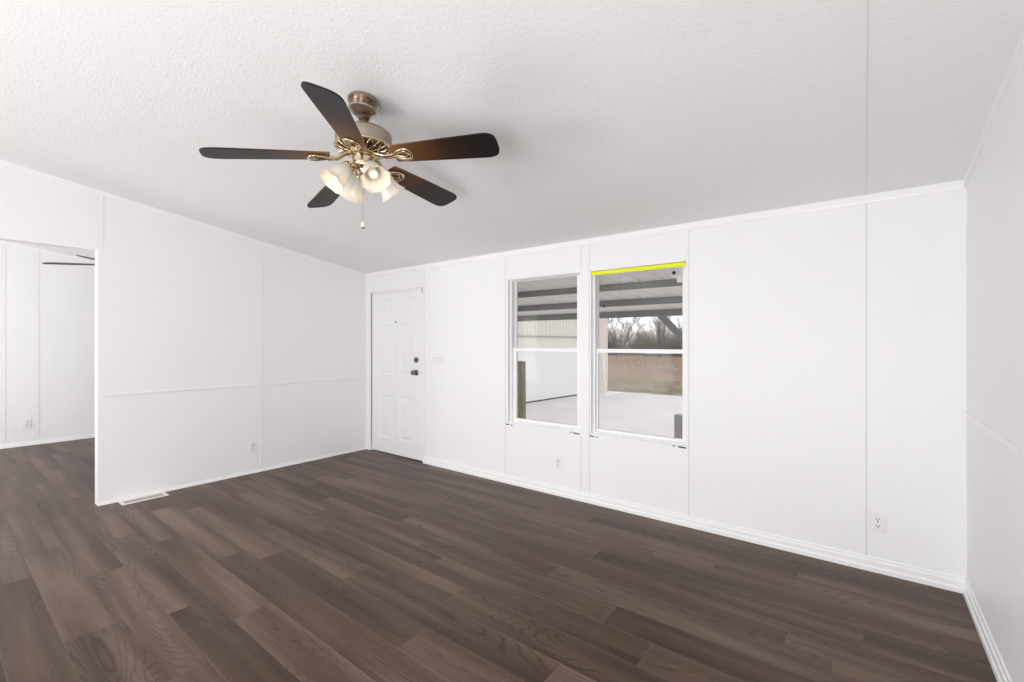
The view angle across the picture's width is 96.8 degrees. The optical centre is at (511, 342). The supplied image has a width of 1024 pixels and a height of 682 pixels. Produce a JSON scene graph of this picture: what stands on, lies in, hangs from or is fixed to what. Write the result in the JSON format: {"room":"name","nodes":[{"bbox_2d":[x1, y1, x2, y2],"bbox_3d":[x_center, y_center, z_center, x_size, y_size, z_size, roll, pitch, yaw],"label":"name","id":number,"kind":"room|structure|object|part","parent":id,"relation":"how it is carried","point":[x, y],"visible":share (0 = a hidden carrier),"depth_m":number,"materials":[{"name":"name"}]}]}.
{"room":"empty living room","nodes":[
{"label":"empty living room","id":0,"kind":"room"},
{"bbox_2d":[0,243,94,444],"bbox_3d":[-6.844,-0.279,5.303,0.110,3.226,6.800,0,0,38],"label":"wall","id":1,"kind":"structure","parent":0,"point":[66,292],"depth_m":6.07,"materials":[{"name":"paint"}]},
{"bbox_2d":[2,243,2,443],"bbox_3d":[-6.435,0.007,5.740,0.001,2.534,0.008,0,0,38],"label":"trim","id":2,"kind":"structure","parent":1,"relation":"attached to","point":[2,243],"depth_m":5.74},
{"bbox_2d":[3,243,5,443],"bbox_3d":[-6.424,0.007,5.752,0.004,2.534,0.024,0,0,38],"label":"trim","id":3,"kind":"structure","parent":1,"relation":"attached to","point":[4,245],"depth_m":5.75,"materials":[{"name":"paint"}]},
{"bbox_2d":[23,418,30,427],"bbox_3d":[-6.300,1.042,5.907,0.009,0.117,0.077,0,0,38],"label":"wall outlet","id":4,"kind":"object","parent":1,"relation":"attached to","point":[26,422],"visible":1,"depth_m":5.91,"materials":[{"name":"plastic"}]},
{"bbox_2d":[36,250,38,439],"bbox_3d":[-6.243,0.030,5.985,0.004,2.490,0.024,0,0,38],"label":"trim","id":5,"kind":"structure","parent":1,"relation":"attached to","point":[37,252],"depth_m":5.98,"materials":[{"name":"paint"}]},
{"bbox_2d":[0,434,94,448],"bbox_3d":[-6.794,1.310,5.264,0.016,0.050,6.800,0,0,38],"label":"baseboard","id":6,"kind":"structure","parent":1,"relation":"attached to","point":[29,443],"depth_m":6.04,"materials":[{"name":"paint"}]},
{"bbox_2d":[0,240,94,262],"bbox_3d":[-6.796,-1.365,5.266,0.012,1.053,6.800,0,0,38],"label":"trim","id":7,"kind":"structure","parent":1,"relation":"attached to","point":[1,241],"depth_m":6.04,"materials":[{"name":"paint"}]},
{"bbox_2d":[0,166,365,501],"bbox_3d":[-3.959,-0.279,3.068,0.100,3.226,6.800,0,0,38],"label":"wall","id":8,"kind":"structure","parent":0,"point":[179,301],"depth_m":4.30,"materials":[{"name":"paint"}]},
{"bbox_2d":[95,250,97,505],"bbox_3d":[-3.429,0.287,3.752,0.100,2.095,0.004,0,0,38],"label":"trim","id":9,"kind":"structure","parent":8,"relation":"attached to","point":[96,252],"depth_m":3.74,"materials":[{"name":"paint"}]},
{"bbox_2d":[98,196,98,249],"bbox_3d":[-3.387,-0.984,3.724,0.001,0.440,0.005,0,0,38],"label":"trim","id":10,"kind":"structure","parent":8,"relation":"attached to","point":[98,196],"depth_m":3.72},
{"bbox_2d":[99,196,102,249],"bbox_3d":[-3.376,-0.984,3.736,0.004,0.440,0.026,0,0,38],"label":"trim","id":11,"kind":"structure","parent":8,"relation":"attached to","point":[100,197],"depth_m":3.73,"materials":[{"name":"paint"}]},
{"bbox_2d":[0,159,365,276],"bbox_3d":[-3.915,-1.357,3.034,0.012,1.068,6.800,0,0,38],"label":"trim","id":12,"kind":"structure","parent":8,"relation":"attached to","point":[3,163],"depth_m":4.03,"materials":[{"name":"paint"}]},
{"bbox_2d":[98,447,366,505],"bbox_3d":[-2.608,1.320,4.721,0.012,0.030,2.532,0,0,38],"label":"baseboard","id":13,"kind":"structure","parent":8,"relation":"attached to","point":[362,448],"depth_m":4.42,"materials":[{"name":"paint"}]},
{"bbox_2d":[103,377,365,396],"bbox_3d":[-2.601,0.434,4.735,0.006,0.022,2.500,0,0,38],"label":"trim","id":14,"kind":"structure","parent":8,"relation":"attached to","point":[292,382],"depth_m":4.42,"materials":[{"name":"paint"}]},
{"bbox_2d":[249,441,256,452],"bbox_3d":[-2.657,1.065,4.660,0.009,0.117,0.077,0,0,38],"label":"wall outlet","id":15,"kind":"object","parent":8,"relation":"attached to","point":[252,444],"visible":1,"depth_m":4.66,"materials":[{"name":"plastic"}]},
{"bbox_2d":[260,245,262,466],"bbox_3d":[-2.606,0.135,4.729,0.004,2.299,0.026,0,0,38],"label":"trim","id":16,"kind":"structure","parent":8,"relation":"attached to","point":[261,247],"depth_m":4.73,"materials":[{"name":"paint"}]},
{"bbox_2d":[0,438,996,681],"bbox_3d":[-3.230,1.360,2.502,9.194,0.050,6.960,0,0,38],"label":"floor","id":17,"kind":"structure","parent":0,"point":[366,565],"depth_m":2.43,"materials":[{"name":"laminate"}]},
{"bbox_2d":[118,492,168,505],"bbox_3d":[-3.148,1.332,3.892,0.124,0.006,0.320,0,0,38],"label":"floor vent","id":18,"kind":"object","parent":17,"relation":"in","point":[144,498],"visible":1,"depth_m":3.88,"materials":[{"name":"metal"}]},
{"bbox_2d":[0,0,1023,273],"bbox_3d":[-3.230,-1.430,2.502,9.254,1.156,7.020,0,0,38],"label":"ceiling","id":19,"kind":"structure","parent":0,"point":[605,117],"depth_m":2.14,"materials":[{"name":"white paint"}]},
{"bbox_2d":[42,255,94,265],"bbox_3d":[-4.176,-0.840,4.957,1.257,0.689,1.282,0,0,38],"label":"ceiling fan","id":20,"kind":"object","parent":19,"relation":"hanging from","point":[55,263],"visible":0.02,"depth_m":4.65,"materials":[{"name":"black wood"}]},
{"bbox_3d":[-4.514,-0.819,4.723,0.515,0.007,0.148,-3,15,-29],"label":"blade","id":21,"kind":"part","parent":20,"relation":"part of","materials":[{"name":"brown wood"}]},
{"bbox_2d":[199,81,499,228],"bbox_3d":[-0.716,-0.872,2.255,1.287,0.636,1.277,0,0,38],"label":"ceiling fan","id":22,"kind":"object","parent":19,"relation":"hanging from","point":[367,143],"visible":1,"depth_m":2.14,"materials":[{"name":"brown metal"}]},
{"bbox_3d":[-1.101,-0.852,2.054,0.521,0.007,0.150,-9,8,-23],"label":"blade","id":23,"kind":"part","parent":22,"relation":"part of","materials":[{"name":"brown wood"}]},
{"bbox_3d":[-0.995,-0.851,2.526,0.150,0.007,0.521,-21,6,-42],"label":"blade","id":24,"kind":"part","parent":22,"relation":"part of","materials":[{"name":"brown wood"}]},
{"bbox_3d":[-0.683,-0.881,1.805,0.150,0.007,0.521,17,0,-6],"label":"blade","id":25,"kind":"part","parent":22,"relation":"part of","materials":[{"name":"brown wood"}]},
{"bbox_3d":[-0.812,-0.797,2.146,0.144,0.122,0.144,0,-41,52],"label":"lamp shade","id":26,"kind":"part","parent":22,"relation":"part of","materials":[{"name":"white glass"}]},
{"bbox_3d":[-0.825,-0.897,2.174,0.108,0.052,0.044,-9,8,-23],"label":"iron arm","id":27,"kind":"part","parent":22,"relation":"part of","materials":[{"name":"gold metal"}]},
{"bbox_3d":[-0.793,-0.797,2.308,0.144,0.122,0.144,0,41,-38],"label":"lamp shade","id":28,"kind":"part","parent":22,"relation":"part of","materials":[{"name":"white glass"}]},
{"bbox_3d":[-0.714,-0.899,2.106,0.046,0.059,0.106,17,0,-6],"label":"iron arm","id":29,"kind":"part","parent":22,"relation":"part of","materials":[{"name":"gold metal"}]},
{"bbox_3d":[-0.655,-0.805,2.133,0.044,0.092,0.044,0,-41,-38],"label":"bulb","id":30,"kind":"part","parent":22,"relation":"part of","materials":[{"name":"white glass"}]},
{"bbox_3d":[-0.651,-0.797,2.127,0.144,0.122,0.144,0,-41,-38],"label":"lamp shade","id":31,"kind":"part","parent":22,"relation":"part of","materials":[{"name":"white glass"}]},
{"bbox_3d":[-0.663,-0.899,2.312,0.046,0.058,0.106,-18,-12,29],"label":"iron arm","id":32,"kind":"part","parent":22,"relation":"part of","materials":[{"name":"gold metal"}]},
{"bbox_3d":[-0.614,-0.908,2.191,0.106,0.045,0.043,0,-18,13],"label":"iron arm","id":33,"kind":"part","parent":22,"relation":"part of","materials":[{"name":"gold metal"}]},
{"bbox_3d":[-0.632,-0.797,2.288,0.144,0.122,0.144,0,41,52],"label":"lamp shade","id":34,"kind":"part","parent":22,"relation":"part of","materials":[{"name":"white glass"}]},
{"bbox_3d":[-0.511,-0.878,2.574,0.150,0.007,0.521,-18,-12,29],"label":"blade","id":35,"kind":"part","parent":22,"relation":"part of","materials":[{"name":"brown wood"}]},
{"bbox_3d":[-0.318,-0.906,2.127,0.521,0.007,0.150,0,-18,13],"label":"blade","id":36,"kind":"part","parent":22,"relation":"part of","materials":[{"name":"brown wood"}]},
{"bbox_2d":[866,0,868,194],"bbox_3d":[0.004,-1.380,-0.012,0.004,1.023,6.786,0,0,38],"label":"trim","id":37,"kind":"structure","parent":19,"relation":"attached to","point":[867,0],"depth_m":1.78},
{"bbox_2d":[366,189,966,577],"bbox_3d":[-1.114,0.228,5.234,9.254,2.213,0.110,0,0,38],"label":"wall","id":38,"kind":"structure","parent":0,"point":[776,303],"depth_m":2.93,"materials":[{"name":"paint"}]},
{"bbox_2d":[371,287,422,460],"bbox_3d":[-1.363,0.356,5.391,0.965,1.958,0.168,0,0,38],"label":"door","id":39,"kind":"structure","parent":38,"relation":"in","point":[396,316],"depth_m":5.36,"materials":[{"name":"paint"}]},
{"bbox_3d":[-1.105,0.335,5.129,0.068,0.068,0.070,0,0,38],"label":"knob","id":40,"kind":"part","parent":39,"relation":"part of","materials":[{"name":"grey metal"}]},
{"bbox_2d":[423,269,423,455],"bbox_3d":[-0.984,0.217,5.062,0.015,2.085,0.003,0,0,38],"label":"trim","id":41,"kind":"structure","parent":38,"relation":"attached to","point":[423,269],"depth_m":5.06,"materials":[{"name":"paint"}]},
{"bbox_2d":[432,353,442,363],"bbox_3d":[-0.806,0.167,4.915,0.166,0.117,0.017,0,0,38],"label":"light switch","id":42,"kind":"object","parent":38,"relation":"attached to","point":[437,358],"visible":1,"depth_m":4.92,"materials":[{"name":"plastic"}]},
{"bbox_2d":[504,257,504,473],"bbox_3d":[-0.070,0.217,4.354,0.015,2.085,0.003,0,0,38],"label":"trim","id":43,"kind":"structure","parent":38,"relation":"attached to","point":[504,257],"depth_m":4.35,"materials":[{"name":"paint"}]},
{"bbox_2d":[505,257,505,473],"bbox_3d":[-0.062,0.217,4.348,0.006,2.085,0.001,0,0,38],"label":"trim","id":44,"kind":"structure","parent":38,"relation":"attached to","point":[505,257],"depth_m":4.35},
{"bbox_2d":[506,273,580,434],"bbox_3d":[0.290,0.093,4.139,0.812,1.384,0.102,0,0,38],"label":"window","id":45,"kind":"structure","parent":38,"relation":"in","point":[514,349],"depth_m":4.24,"materials":[{"name":"plastic"}]},
{"bbox_3d":[0.280,0.758,4.103,0.783,0.010,0.026,0,0,38],"label":"sill","id":46,"kind":"part","parent":45,"relation":"part of","materials":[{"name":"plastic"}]},
{"bbox_3d":[0.307,0.394,4.138,0.734,0.696,0.022,0,0,38],"label":"sash","id":47,"kind":"part","parent":45,"relation":"part of","materials":[{"name":"glass"}]},
{"bbox_3d":[0.323,-0.257,4.157,0.734,0.672,0.022,0,0,38],"label":"sash","id":48,"kind":"part","parent":45,"relation":"part of","materials":[{"name":"glass"}]},
{"bbox_2d":[555,456,561,469],"bbox_3d":[0.405,1.052,3.981,0.077,0.117,0.009,0,0,38],"label":"wall outlet","id":49,"kind":"object","parent":38,"relation":"attached to","point":[558,460],"visible":1,"depth_m":3.98,"materials":[{"name":"plastic"}]},
{"bbox_2d":[579,436,580,490],"bbox_3d":[0.575,1.025,3.854,0.015,0.470,0.003,0,0,38],"label":"trim","id":50,"kind":"structure","parent":38,"relation":"attached to","point":[579,436],"depth_m":3.85,"materials":[{"name":"paint"}]},
{"bbox_2d":[579,246,580,269],"bbox_3d":[0.575,-0.720,3.854,0.015,0.210,0.003,0,0,38],"label":"trim","id":51,"kind":"structure","parent":38,"relation":"attached to","point":[579,246],"depth_m":3.85,"materials":[{"name":"paint"}]},
{"bbox_2d":[588,244,588,492],"bbox_3d":[0.639,0.217,3.804,0.015,2.085,0.003,0,0,38],"label":"trim","id":52,"kind":"structure","parent":38,"relation":"attached to","point":[588,244],"depth_m":3.80,"materials":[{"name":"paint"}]},
{"bbox_2d":[589,244,589,492],"bbox_3d":[0.648,0.217,3.798,0.006,2.085,0.001,0,0,38],"label":"trim","id":53,"kind":"structure","parent":38,"relation":"attached to","point":[589,244],"depth_m":3.80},
{"bbox_2d":[589,262,685,448],"bbox_3d":[0.987,0.092,3.599,0.804,1.379,0.102,0,0,38],"label":"window","id":54,"kind":"structure","parent":38,"relation":"in","point":[681,443],"depth_m":3.61,"materials":[{"name":"plastic"}]},
{"bbox_3d":[0.974,0.758,3.566,0.773,0.010,0.026,0,0,38],"label":"sill","id":55,"kind":"part","parent":54,"relation":"part of","materials":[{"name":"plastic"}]},
{"bbox_2d":[592,262,685,275],"bbox_3d":[0.974,-0.578,3.568,0.763,0.033,0.026,0,0,38],"label":"strip","id":56,"kind":"object","parent":54,"relation":"attached to","point":[681,264],"visible":1,"depth_m":3.53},
{"bbox_3d":[1.000,0.395,3.601,0.724,0.694,0.022,0,0,38],"label":"sash","id":57,"kind":"part","parent":54,"relation":"part of","materials":[{"name":"glass"}]},
{"bbox_3d":[1.016,-0.255,3.620,0.724,0.672,0.022,0,0,38],"label":"sash","id":58,"kind":"part","parent":54,"relation":"part of","materials":[{"name":"glass"}]},
{"bbox_2d":[366,180,966,276],"bbox_3d":[0.289,-0.847,4.069,5.390,0.048,0.014,0,0,38],"label":"trim","id":59,"kind":"structure","parent":38,"relation":"attached to","point":[953,185],"depth_m":3.15,"materials":[{"name":"paint"}]},
{"bbox_2d":[686,230,687,514],"bbox_3d":[1.276,0.217,3.310,0.015,2.085,0.003,0,0,38],"label":"trim","id":60,"kind":"structure","parent":38,"relation":"attached to","point":[686,230],"depth_m":3.31,"materials":[{"name":"paint"}]},
{"bbox_2d":[688,230,688,515],"bbox_3d":[1.285,0.217,3.305,0.006,2.085,0.001,0,0,38],"label":"trim","id":61,"kind":"structure","parent":38,"relation":"attached to","point":[688,230],"depth_m":3.31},
{"bbox_2d":[423,456,966,593],"bbox_3d":[0.715,1.295,3.736,4.308,0.080,0.018,0,0,38],"label":"baseboard","id":62,"kind":"structure","parent":38,"relation":"attached to","point":[949,582],"depth_m":3.09,"materials":[{"name":"paint"}]},
{"bbox_2d":[863,203,865,555],"bbox_3d":[2.081,0.217,2.687,0.015,2.085,0.003,0,0,38],"label":"trim","id":63,"kind":"structure","parent":38,"relation":"attached to","point":[864,205],"depth_m":2.69,"materials":[{"name":"paint"}]},
{"bbox_2d":[866,203,866,555],"bbox_3d":[2.090,0.217,2.681,0.006,2.085,0.001,0,0,38],"label":"trim","id":64,"kind":"structure","parent":38,"relation":"attached to","point":[866,203],"depth_m":2.68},
{"bbox_2d":[869,511,885,533],"bbox_3d":[2.129,1.044,2.646,0.077,0.117,0.009,0,0,38],"label":"wall outlet","id":65,"kind":"object","parent":38,"relation":"attached to","point":[877,520],"visible":1,"depth_m":2.65,"materials":[{"name":"plastic"}]},
{"bbox_2d":[967,55,1023,681],"bbox_3d":[0.385,-0.279,-0.298,0.110,3.226,6.800,0,0,38],"label":"wall","id":66,"kind":"structure","parent":0,"point":[995,189],"depth_m":1.86,"materials":[{"name":"paint"}]},
{"bbox_2d":[963,578,1011,681],"bbox_3d":[0.334,1.295,-0.259,0.018,0.080,6.800,0,0,38],"label":"baseboard","id":67,"kind":"structure","parent":66,"relation":"attached to","point":[1000,672],"depth_m":1.99,"materials":[{"name":"paint"}]},
{"bbox_2d":[963,28,1023,187],"bbox_3d":[0.336,-1.357,-0.260,0.014,1.068,6.800,0,0,38],"label":"trim","id":68,"kind":"structure","parent":66,"relation":"attached to","point":[1018,53],"depth_m":1.82,"materials":[{"name":"paint"}]},
{"bbox_2d":[965,412,1023,457],"bbox_3d":[0.339,0.379,-0.262,0.006,0.022,6.800,0,0,38],"label":"trim","id":69,"kind":"structure","parent":66,"relation":"attached to","point":[999,437],"depth_m":1.84,"materials":[{"name":"paint"}]},
{"label":"outside","id":70,"kind":"structure","parent":0,"visible":0},
{"bbox_2d":[608,353,681,395],"bbox_3d":[28.106,1.995,68.927,180.000,0.120,110.000,0,0,38],"label":"field","id":71,"kind":"structure","parent":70,"point":[662,379],"depth_m":27.25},
{"bbox_2d":[608,317,638,357],"bbox_3d":[14.818,-1.973,60.966,3.751,8.064,6.120,0,0,-43],"label":"bare tree","id":72,"kind":"object","parent":71,"relation":"on","point":[614,332],"visible":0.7,"depth_m":61.19,"materials":[{"name":"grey plant"}]},
{"bbox_2d":[608,327,643,355],"bbox_3d":[17.391,-0.511,73.906,9.699,4.992,5.879,0,0,21],"label":"thicket","id":73,"kind":"object","parent":71,"relation":"on","point":[618,339],"visible":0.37,"depth_m":73.19,"materials":[{"name":"grey plant"}]},
{"bbox_2d":[619,317,645,348],"bbox_3d":[22.023,-1.973,83.169,5.880,8.064,4.282,0,0,-13],"label":"bare tree","id":74,"kind":"object","parent":71,"relation":"on","point":[637,317],"visible":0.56,"depth_m":83.19,"materials":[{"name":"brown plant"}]},
{"bbox_2d":[630,328,656,348],"bbox_3d":[27.246,-0.511,94.211,6.089,4.992,9.615,0,0,13],"label":"thicket","id":75,"kind":"object","parent":71,"relation":"on","point":[643,340],"visible":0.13,"depth_m":92.37,"materials":[{"name":"grey plant"}]},
{"bbox_2d":[608,355,679,365],"bbox_3d":[7.379,1.590,48.733,20.062,0.810,14.078,0,0,38],"label":"dry reeds","id":76,"kind":"object","parent":71,"relation":"on","point":[634,360],"visible":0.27,"depth_m":44.30,"materials":[{"name":"brown plant"}]},
{"bbox_2d":[633,317,654,338],"bbox_3d":[30.666,-2.392,105.684,5.261,8.904,5.303,0,0,28],"label":"bare tree","id":77,"kind":"object","parent":71,"relation":"on","point":[641,317],"visible":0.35,"depth_m":105.47,"materials":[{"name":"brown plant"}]},
{"bbox_2d":[628,325,681,356],"bbox_3d":[22.621,-0.509,68.685,9.388,4.988,7.702,0,0,-23],"label":"thicket","id":78,"kind":"object","parent":71,"relation":"on","point":[674,343],"visible":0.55,"depth_m":67.16,"materials":[{"name":"grey plant"}]},
{"bbox_2d":[649,316,669,342],"bbox_3d":[25.546,-2.392,78.498,5.261,8.904,5.303,0,0,6],"label":"bare tree","id":79,"kind":"object","parent":71,"relation":"on","point":[656,316],"visible":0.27,"depth_m":77.73,"materials":[{"name":"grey plant"}]},
{"bbox_2d":[654,316,674,357],"bbox_3d":[20.601,-2.076,61.433,3.986,8.268,5.350,0,0,25],"label":"bare tree","id":80,"kind":"object","parent":71,"relation":"on","point":[656,323],"visible":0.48,"depth_m":60.34,"materials":[{"name":"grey plant"}]},
{"bbox_2d":[673,316,681,342],"bbox_3d":[21.126,-2.392,55.009,6.505,8.904,3.580,0,0,-34],"label":"bare tree","id":81,"kind":"object","parent":71,"relation":"on","point":[680,329],"visible":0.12,"depth_m":54.40,"materials":[{"name":"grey plant"}]},
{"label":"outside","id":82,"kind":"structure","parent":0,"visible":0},
{"bbox_2d":[526,391,681,437],"bbox_3d":[5.065,2.035,8.986,21.000,0.200,13.390,0,0,38],"label":"ground slab","id":83,"kind":"structure","parent":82,"point":[643,413],"depth_m":12.83,"materials":[{"name":"concrete"}]},
{"bbox_2d":[518,361,525,418],"bbox_3d":[0.092,1.072,5.229,0.110,1.725,0.110,0,0,18],"label":"wooden post","id":84,"kind":"object","parent":83,"relation":"on","point":[521,364],"visible":0.24,"depth_m":5.17,"materials":[{"name":"brown wood"}]},
{"bbox_2d":[518,318,607,402],"bbox_3d":[-1.228,-0.265,17.215,6.600,4.400,9.200,0,0,42],"label":"neighboring building","id":85,"kind":"structure","parent":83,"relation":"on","point":[549,375],"depth_m":15.65,"materials":[{"name":"white"}]},
{"bbox_3d":[0.804,-0.850,14.988,0.055,1.230,7.800,0,0,42],"label":"ribbed panel","id":86,"kind":"part","parent":85,"relation":"part of","materials":[{"name":"beige metal"}]},
{"bbox_3d":[3.626,0.235,18.179,0.050,3.400,0.720,0,0,42],"label":"corner panel","id":87,"kind":"part","parent":85,"relation":"part of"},
{"bbox_2d":[518,267,681,341],"bbox_3d":[0.710,0.608,6.263,12.650,2.654,3.730,0,0,38],"label":"porch roof","id":88,"kind":"object","parent":83,"relation":"on","point":[654,292],"visible":0.12,"depth_m":5.77,"materials":[{"name":"grey metal"}]},
{"bbox_2d":[670,267,681,282],"bbox_3d":[1.406,-0.583,3.869,0.111,0.142,0.084,0,0,38],"label":"lamp","id":89,"kind":"object","parent":88,"relation":"attached to","point":[677,272],"visible":0.84,"depth_m":3.86,"materials":[{"name":"plastic"}]},
{"bbox_2d":[674,414,681,438],"bbox_3d":[2.240,1.399,5.298,0.666,1.072,0.106,0,0,38],"label":"box","id":90,"kind":"object","parent":83,"relation":"on","point":[677,417],"visible":0.14,"depth_m":5.44,"materials":[{"name":"grey metal"}]}
]}

